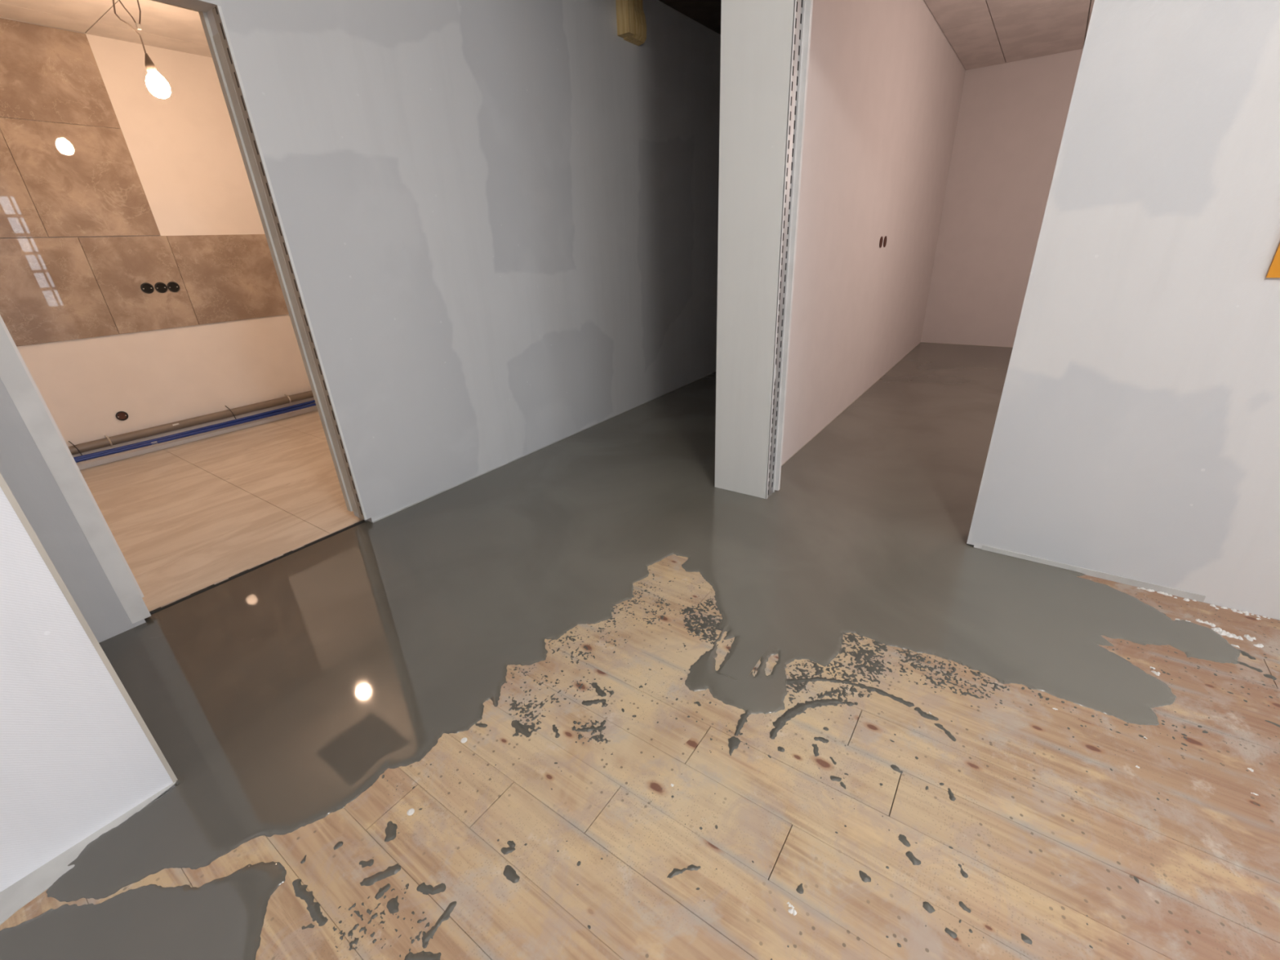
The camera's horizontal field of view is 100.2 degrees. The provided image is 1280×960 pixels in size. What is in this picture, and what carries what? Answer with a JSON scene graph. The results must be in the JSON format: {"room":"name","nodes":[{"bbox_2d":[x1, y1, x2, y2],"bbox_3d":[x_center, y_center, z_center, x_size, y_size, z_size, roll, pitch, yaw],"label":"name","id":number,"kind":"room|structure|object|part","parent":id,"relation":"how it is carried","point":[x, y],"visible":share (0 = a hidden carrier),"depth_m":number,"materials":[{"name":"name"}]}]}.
{"room":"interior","nodes":[
{"label":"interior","id":0,"kind":"room"},
{"bbox_2d":[0,472,177,892],"bbox_3d":[-2.106,-0.048,-0.243,0.113,2.920,2.856,14,29,33],"label":"wall","id":1,"kind":"structure","parent":0,"point":[77,754],"depth_m":1.15,"materials":[{"name":"white paint"}]},
{"bbox_2d":[0,0,212,57],"bbox_3d":[-2.572,-2.296,2.198,2.364,0.088,3.520,14,29,33],"label":"ceiling","id":2,"kind":"structure","parent":0,"point":[163,25],"depth_m":3.00,"materials":[{"name":"light paint"},{"name":"plywood"}]},
{"bbox_3d":[-3.400,-2.504,2.826,0.235,0.030,0.727,14,29,33],"label":"ceiling panel","id":3,"kind":"part","parent":2,"relation":"part of","materials":[{"name":"white paint"}]},
{"bbox_3d":[-3.047,-2.417,2.593,0.619,0.030,0.727,14,29,33],"label":"ceiling panel","id":4,"kind":"part","parent":2,"relation":"part of","materials":[{"name":"white paint"}]},
{"bbox_2d":[112,0,170,97],"bbox_3d":[-2.426,-2.167,2.583,0.110,0.537,0.092,-11,25,-17],"label":"pendant","id":5,"kind":"object","parent":2,"relation":"hanging from","point":[156,83],"visible":1,"depth_m":2.63,"materials":[{"name":"white glass"}]},
{"bbox_3d":[-2.408,-1.973,2.673,0.093,0.109,0.093,14,29,33],"label":"bulb","id":6,"kind":"part","parent":5,"relation":"part of","materials":[{"name":"white glass"}]},
{"bbox_3d":[-2.980,-2.764,3.366,0.235,0.030,0.727,14,29,33],"label":"ceiling panel","id":7,"kind":"part","parent":2,"relation":"part of","materials":[{"name":"white paint"}]},
{"bbox_3d":[-2.627,-2.678,3.133,0.619,0.030,0.727,14,29,33],"label":"ceiling panel","id":8,"kind":"part","parent":2,"relation":"part of","materials":[{"name":"white paint"}]},
{"bbox_2d":[0,17,315,457],"bbox_3d":[-3.527,-1.405,3.373,0.120,2.584,3.683,14,29,34],"label":"wall","id":9,"kind":"structure","parent":0,"point":[109,186],"depth_m":3.50,"materials":[{"name":"tile"}]},
{"bbox_2d":[115,411,128,420],"bbox_3d":[-3.526,-0.436,3.642,0.006,0.064,0.064,14,29,34],"label":"box","id":10,"kind":"object","parent":9,"relation":"attached to","point":[121,415],"visible":1,"depth_m":3.64,"materials":[{"name":"black plastic"}]},
{"bbox_3d":[-3.528,-0.437,3.643,0.001,0.049,0.049,14,29,33],"label":"plate","id":11,"kind":"part","parent":10,"relation":"part of","materials":[{"name":"brown plastic"}]},
{"bbox_2d":[140,282,154,293],"bbox_3d":[-3.318,-1.293,3.603,0.006,0.069,0.069,14,29,34],"label":"box","id":12,"kind":"object","parent":9,"relation":"attached to","point":[146,287],"visible":1,"depth_m":3.60,"materials":[{"name":"black plastic"}]},
{"bbox_3d":[-3.320,-1.293,3.605,0.001,0.052,0.052,14,29,33],"label":"plate","id":13,"kind":"part","parent":12,"relation":"part of","materials":[{"name":"black plastic"}]},
{"bbox_2d":[154,282,167,293],"bbox_3d":[-3.275,-1.316,3.658,0.006,0.069,0.069,14,29,34],"label":"box","id":14,"kind":"object","parent":9,"relation":"attached to","point":[162,287],"visible":1,"depth_m":3.66,"materials":[{"name":"black plastic"}]},
{"bbox_3d":[-3.277,-1.317,3.659,0.001,0.052,0.052,14,29,33],"label":"plate","id":15,"kind":"part","parent":14,"relation":"part of","materials":[{"name":"black plastic"}]},
{"bbox_2d":[167,281,179,292],"bbox_3d":[-3.234,-1.339,3.709,0.006,0.069,0.069,14,29,34],"label":"box","id":16,"kind":"object","parent":9,"relation":"attached to","point":[173,286],"visible":1,"depth_m":3.71,"materials":[{"name":"black plastic"}]},
{"bbox_3d":[-3.236,-1.339,3.710,0.001,0.052,0.052,14,29,33],"label":"plate","id":17,"kind":"part","parent":16,"relation":"part of","materials":[{"name":"black plastic"}]},
{"bbox_2d":[67,390,313,461],"bbox_3d":[-3.405,-0.344,3.790,0.078,0.152,3.490,14,29,34],"label":"drain pipe","id":18,"kind":"object","parent":9,"relation":"attached to","point":[80,448],"visible":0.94,"depth_m":3.87,"materials":[{"name":"grey plastic"}]},
{"bbox_2d":[73,400,315,459],"bbox_3d":[-3.363,-0.312,3.794,0.033,0.047,3.522,14,29,34],"label":"hose","id":19,"kind":"object","parent":18,"relation":"attached to","point":[312,401],"visible":0.59,"depth_m":3.97,"materials":[{"name":"blue plastic"}]},
{"bbox_2d":[74,402,315,462],"bbox_3d":[-3.348,-0.290,3.793,0.034,0.037,3.522,14,29,34],"label":"hose","id":20,"kind":"object","parent":18,"relation":"attached to","point":[111,452],"visible":0.64,"depth_m":3.87,"materials":[{"name":"blue plastic"}]},
{"bbox_2d":[75,405,317,470],"bbox_3d":[-3.415,-0.250,3.843,0.044,0.052,3.522,14,29,34],"label":"baseboard","id":21,"kind":"structure","parent":9,"relation":"attached to","point":[84,464],"depth_m":3.89,"materials":[{"name":"paint"}]},
{"bbox_2d":[0,0,720,643],"bbox_3d":[-0.885,-1.444,2.760,0.129,2.920,9.680,14,29,33],"label":"wall","id":22,"kind":"structure","parent":0,"point":[491,227],"depth_m":2.67,"materials":[{"name":"grey paint"}]},
{"bbox_2d":[149,520,365,614],"bbox_3d":[-1.616,0.362,2.325,0.026,0.024,0.882,14,29,33],"label":"trim","id":23,"kind":"structure","parent":22,"relation":"attached to","point":[243,572],"depth_m":2.27,"materials":[{"name":"metal"}]},
{"bbox_2d":[372,371,715,522],"bbox_3d":[0.307,-0.792,4.685,0.005,0.010,5.618,14,29,33],"label":"trim","id":24,"kind":"structure","parent":22,"relation":"attached to","point":[714,371],"depth_m":3.31,"materials":[{"name":"grey"}]},
{"bbox_2d":[615,0,646,45],"bbox_3d":[-0.048,-2.961,3.263,0.087,0.444,0.224,14,29,33],"label":"wooden bracket","id":25,"kind":"object","parent":22,"relation":"attached to","point":[630,15],"visible":1,"depth_m":3.28,"materials":[{"name":"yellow wood"}]},
{"bbox_2d":[0,409,1279,959],"bbox_3d":[0.378,0.162,2.606,7.732,0.050,9.760,14,29,33],"label":"floor","id":26,"kind":"structure","parent":0,"point":[777,813],"depth_m":1.23,"materials":[{"name":"brown wood"}]},
{"bbox_2d":[0,781,176,925],"bbox_3d":[-1.288,0.875,1.127,0.124,0.003,0.551,14,29,33],"label":"residue","id":27,"kind":"object","parent":26,"relation":"on","point":[12,899],"visible":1,"depth_m":1.16,"materials":[{"name":"white paint"}]},
{"bbox_2d":[406,808,414,815],"bbox_3d":[-0.539,0.780,1.257,0.016,0.003,0.017,14,29,33],"label":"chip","id":28,"kind":"object","parent":26,"relation":"on","point":[411,811],"visible":1,"depth_m":1.25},
{"bbox_2d":[460,737,466,742],"bbox_3d":[-0.472,0.698,1.434,0.016,0.003,0.017,14,29,33],"label":"cap","id":29,"kind":"object","parent":26,"relation":"on","point":[464,740],"visible":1,"depth_m":1.43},
{"bbox_2d":[372,562,1278,959],"bbox_3d":[0.625,0.628,1.473,1.917,0.002,2.038,14,29,33],"label":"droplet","id":30,"kind":"object","parent":26,"relation":"on","point":[1135,878],"visible":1,"depth_m":1.44,"materials":[{"name":"grey concrete"}]},
{"bbox_2d":[671,587,1270,915],"bbox_3d":[1.184,0.626,1.409,2.172,0.008,0.570,-12,26,-19],"label":"crumbs","id":31,"kind":"object","parent":26,"relation":"on","point":[1219,630],"visible":1,"depth_m":1.67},
{"bbox_2d":[0,342,1279,959],"bbox_3d":[1.627,-0.062,2.913,4.448,0.008,7.648,14,29,33],"label":"floor screed","id":32,"kind":"structure","parent":0,"point":[277,694],"depth_m":1.85,"materials":[{"name":"grey concrete"}]},
{"bbox_2d":[658,0,721,34],"bbox_3d":[1.038,-3.343,3.692,1.248,0.384,4.424,14,29,33],"label":"ceiling","id":33,"kind":"structure","parent":0,"point":[706,12],"depth_m":3.71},
{"bbox_2d":[714,0,965,498],"bbox_3d":[1.789,-2.064,3.860,0.312,2.920,4.640,14,29,33],"label":"wall","id":34,"kind":"structure","parent":0,"point":[838,118],"depth_m":2.72,"materials":[{"name":"paint"}]},
{"bbox_2d":[781,342,920,466],"bbox_3d":[1.916,-0.770,4.463,0.004,0.008,4.528,14,29,33],"label":"trim","id":35,"kind":"structure","parent":34,"relation":"attached to","point":[920,342],"depth_m":3.88,"materials":[{"name":"grey"}]},
{"bbox_2d":[879,235,883,247],"bbox_3d":[1.722,-1.700,3.822,0.005,0.077,0.077,14,29,33],"label":"switch box","id":36,"kind":"object","parent":34,"relation":"attached to","point":[882,237],"visible":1,"depth_m":3.82,"materials":[{"name":"brown plastic"}]},
{"bbox_2d":[883,235,886,247],"bbox_3d":[1.792,-1.743,3.911,0.005,0.077,0.077,14,29,33],"label":"switch box","id":37,"kind":"object","parent":34,"relation":"attached to","point":[885,237],"visible":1,"depth_m":3.91,"materials":[{"name":"plastic"}]},
{"bbox_2d":[920,45,1084,346],"bbox_3d":[4.336,-2.523,4.877,3.192,2.704,0.112,14,29,33],"label":"wall","id":38,"kind":"structure","parent":0,"point":[1012,117],"depth_m":5.29,"materials":[{"name":"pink paint"}]},
{"bbox_2d":[920,342,1013,347],"bbox_3d":[4.427,-1.278,5.330,2.968,0.008,0.006,14,29,33],"label":"trim","id":39,"kind":"structure","parent":38,"relation":"attached to","point":[921,342],"depth_m":5.88,"materials":[{"name":"grey"}]},
{"bbox_2d":[924,0,1094,70],"bbox_3d":[3.013,-2.838,2.609,2.968,0.088,4.528,14,29,33],"label":"ceiling","id":40,"kind":"structure","parent":0,"point":[980,33],"depth_m":4.04,"materials":[{"name":"paint panels"},{"name":"plywood"}]},
{"bbox_3d":[2.116,-3.184,3.570,0.316,0.018,0.997,14,29,33],"label":"ceiling panel","id":41,"kind":"part","parent":40,"relation":"part of","materials":[{"name":"paint"}]},
{"bbox_3d":[2.690,-3.540,4.307,0.316,0.018,0.997,14,29,33],"label":"ceiling panel","id":42,"kind":"part","parent":40,"relation":"part of","materials":[{"name":"paint"}]},
{"bbox_3d":[3.105,-3.797,4.839,0.316,0.018,0.441,14,29,33],"label":"ceiling panel","id":43,"kind":"part","parent":40,"relation":"part of","materials":[{"name":"paint"}]},
{"bbox_3d":[2.478,-3.095,3.330,0.558,0.018,0.997,14,29,33],"label":"ceiling panel","id":44,"kind":"part","parent":40,"relation":"part of","materials":[{"name":"paint"}]},
{"bbox_3d":[3.052,-3.451,4.067,0.558,0.018,0.997,14,29,33],"label":"ceiling panel","id":45,"kind":"part","parent":40,"relation":"part of","materials":[{"name":"paint"}]},
{"bbox_3d":[3.467,-3.708,4.599,0.558,0.018,0.441,14,29,33],"label":"ceiling panel","id":46,"kind":"part","parent":40,"relation":"part of","materials":[{"name":"paint"}]},
{"bbox_3d":[3.515,-3.337,3.762,0.562,0.018,0.997,14,29,33],"label":"ceiling panel","id":47,"kind":"part","parent":40,"relation":"part of","materials":[{"name":"paint"}]},
{"bbox_2d":[966,0,1279,620],"bbox_3d":[2.143,-0.851,1.097,3.784,2.920,0.115,14,29,33],"label":"wall","id":48,"kind":"structure","parent":0,"point":[1135,438],"depth_m":1.64,"materials":[{"name":"plaster"},{"name":"plasterboard"},{"name":"matt white paint"}]},
{"bbox_2d":[1265,242,1279,277],"bbox_3d":[1.830,-0.632,1.365,0.257,0.215,0.008,14,29,33],"label":"wall sign","id":49,"kind":"object","parent":48,"relation":"attached to","point":[1273,271],"visible":1,"depth_m":1.46,"materials":[{"name":"orange plastic"}]}
]}

